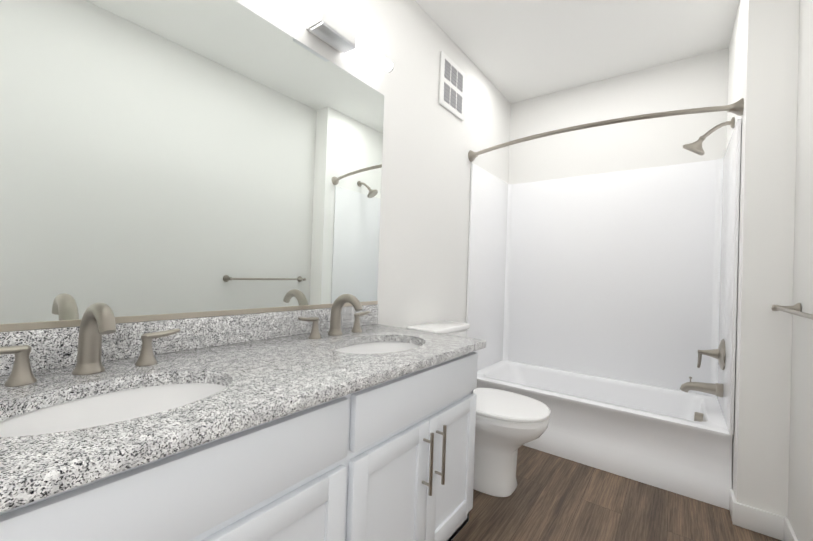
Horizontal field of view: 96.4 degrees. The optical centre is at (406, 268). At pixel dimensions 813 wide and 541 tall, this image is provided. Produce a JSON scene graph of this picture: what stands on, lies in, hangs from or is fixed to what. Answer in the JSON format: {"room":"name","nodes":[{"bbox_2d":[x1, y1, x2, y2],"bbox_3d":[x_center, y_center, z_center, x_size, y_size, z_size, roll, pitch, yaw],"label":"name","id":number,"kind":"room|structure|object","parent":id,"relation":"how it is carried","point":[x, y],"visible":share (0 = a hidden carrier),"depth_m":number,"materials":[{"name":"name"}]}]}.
{"room":"bathroom","nodes":[
{"label":"bathroom","id":0,"kind":"room"},
{"bbox_2d":[235,0,510,327],"bbox_3d":[-0.343,-0.227,1.746,0.100,2.740,4.300,2,-1,37],"label":"wall","id":1,"kind":"structure","parent":0,"point":[430,142],"depth_m":2.20,"materials":[{"name":"white paint"}]},
{"bbox_2d":[0,304,377,369],"bbox_3d":[-0.784,0.206,1.064,0.020,0.100,2.104,2,-1,37],"label":"backsplash","id":2,"kind":"structure","parent":1,"relation":"attached to","point":[214,330],"depth_m":1.19,"materials":[{"name":"grey stone"}]},
{"bbox_2d":[0,0,383,331],"bbox_3d":[-0.767,-0.398,1.077,0.010,1.106,2.110,2,-1,37],"label":"mirror","id":3,"kind":"object","parent":1,"relation":"attached to","point":[169,159],"visible":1,"depth_m":1.14,"materials":[{"name":"clear glass"}]},
{"bbox_2d":[289,0,393,72],"bbox_3d":[-0.321,-1.029,1.572,0.104,0.088,0.772,2,-1,37],"label":"sconce","id":4,"kind":"object","parent":1,"relation":"attached to","point":[327,25],"visible":1,"depth_m":1.54,"materials":[{"name":"white"}]},
{"bbox_2d":[439,51,464,120],"bbox_3d":[0.319,-1.244,2.495,0.017,0.345,0.330,2,-1,37],"label":"air vent","id":5,"kind":"object","parent":1,"relation":"in","point":[452,88],"visible":1,"depth_m":2.47,"materials":[{"name":"white plastic"}]},
{"bbox_2d":[468,98,743,161],"bbox_3d":[1.057,-0.838,2.246,1.536,0.084,0.204,2,-1,37],"label":"shower rod","id":6,"kind":"object","parent":1,"relation":"attached to","point":[737,108],"visible":0.96,"depth_m":2.02,"materials":[{"name":"silver metal"}]},
{"bbox_2d":[415,0,738,102],"bbox_3d":[0.423,-1.627,1.226,1.890,0.100,4.300,2,-1,37],"label":"ceiling","id":7,"kind":"structure","parent":0,"point":[513,51],"depth_m":2.40,"materials":[{"name":"white paint"}]},
{"bbox_2d":[452,445,781,540],"bbox_3d":[0.325,1.211,1.195,1.890,0.100,4.300,2,-1,37],"label":"floor","id":8,"kind":"structure","parent":0,"point":[551,497],"depth_m":1.78,"materials":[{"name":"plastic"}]},
{"bbox_2d":[0,346,485,540],"bbox_3d":[-0.556,0.711,0.866,0.644,0.833,2.070,2,-1,37],"label":"bathroom vanity","id":9,"kind":"object","parent":8,"relation":"on","point":[338,421],"depth_m":0.83,"materials":[{"name":"white paint"}]},
{"bbox_2d":[0,322,485,501],"bbox_3d":[-0.542,0.279,0.879,0.632,0.032,2.100,2,-1,37],"label":"countertop","id":10,"kind":"structure","parent":9,"relation":"on","point":[279,374],"depth_m":0.80,"materials":[{"name":"grey stone"}]},
{"bbox_2d":[0,302,183,389],"bbox_3d":[-0.734,0.167,0.863,0.180,0.176,0.393,2,-1,37],"label":"faucet","id":11,"kind":"object","parent":10,"relation":"on","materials":[{"name":"silver metal"}]},
{"bbox_2d":[0,370,247,449],"bbox_3d":[-0.585,0.362,0.744,0.349,0.164,0.499,2,-1,37],"label":"sink","id":12,"kind":"object","parent":10,"relation":"in","point":[20,422],"depth_m":0.83,"materials":[{"name":"white ceramic"}]},
{"bbox_2d":[296,294,371,341],"bbox_3d":[-0.253,0.190,1.508,0.180,0.176,0.393,2,-1,37],"label":"faucet","id":13,"kind":"object","parent":10,"relation":"on","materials":[{"name":"silver metal"}]},
{"bbox_2d":[324,334,427,357],"bbox_3d":[-0.104,0.385,1.389,0.349,0.164,0.499,2,-1,37],"label":"sink","id":14,"kind":"object","parent":10,"relation":"in","point":[367,347],"depth_m":1.55,"materials":[{"name":"white ceramic"}]},
{"bbox_2d":[406,321,550,496],"bbox_3d":[0.410,0.761,2.053,0.758,0.825,0.430,2,-1,37],"label":"toilet","id":15,"kind":"object","parent":8,"relation":"on","point":[508,424],"visible":0.38,"depth_m":1.88,"materials":[{"name":"white ceramic"}]},
{"bbox_2d":[466,119,740,509],"bbox_3d":[1.288,0.219,2.592,1.514,1.980,0.763,2,-1,37],"label":"bathtub","id":16,"kind":"object","parent":8,"relation":"on","point":[601,309],"visible":0.9,"depth_m":2.69,"materials":[{"name":"white plastic"}]},
{"bbox_2d":[466,359,733,509],"bbox_3d":[1.260,1.021,2.583,1.514,0.375,0.763,2,-1,37],"label":"tub","id":17,"kind":"object","parent":16,"relation":"in","point":[669,438],"depth_m":2.21,"materials":[{"name":"white ceramic"}]},
{"bbox_2d":[508,48,728,183],"bbox_3d":[1.561,-0.148,2.945,1.520,2.740,0.100,2,-1,37],"label":"wall","id":18,"kind":"structure","parent":0,"point":[700,81],"depth_m":2.82,"materials":[{"name":"white paint"}]},
{"bbox_2d":[726,0,799,517],"bbox_3d":[2.012,-0.142,2.053,0.270,2.740,0.990,2,-1,37],"label":"wall","id":19,"kind":"structure","parent":0,"point":[763,64],"depth_m":1.69,"materials":[{"name":"white paint"}]},
{"bbox_2d":[680,377,722,396],"bbox_3d":[1.774,0.710,2.192,0.202,0.099,0.078,2,-1,37],"label":"tub spout","id":20,"kind":"object","parent":19,"relation":"attached to","point":[716,389],"visible":1,"depth_m":2.17,"materials":[{"name":"silver metal"}]},
{"bbox_2d":[683,117,734,155],"bbox_3d":[1.825,-0.789,2.206,0.237,0.199,0.124,2,-1,37],"label":"shower head","id":21,"kind":"object","parent":19,"relation":"attached to","point":[695,147],"visible":1,"depth_m":2.19},
{"bbox_2d":[697,339,724,369],"bbox_3d":[1.814,0.506,2.170,0.121,0.186,0.180,2,-1,37],"label":"tub valve","id":22,"kind":"object","parent":19,"relation":"attached to","point":[719,353],"visible":1,"depth_m":2.13,"materials":[{"name":"silver metal"}]},
{"bbox_2d":[771,513,797,540],"bbox_3d":[0.724,1.113,0.347,0.040,0.105,3.210,2,-1,37],"label":"baseboard","id":23,"kind":"structure","parent":19,"relation":"attached to","point":[773,525],"depth_m":1.62,"materials":[{"name":"white paint"}]},
{"bbox_2d":[788,0,812,540],"bbox_3d":[0.796,-0.203,0.279,0.100,2.740,3.310,2,-1,37],"label":"wall","id":24,"kind":"structure","parent":0,"point":[800,500],"depth_m":1.50,"materials":[{"name":"white paint"}]},
{"bbox_2d":[771,303,812,319],"bbox_3d":[1.405,0.159,1.265,0.084,0.056,0.776,2,-1,37],"label":"towel bar","id":25,"kind":"object","parent":24,"relation":"attached to","point":[795,309],"visible":1,"depth_m":1.46,"materials":[{"name":"silver metal"}]}
]}

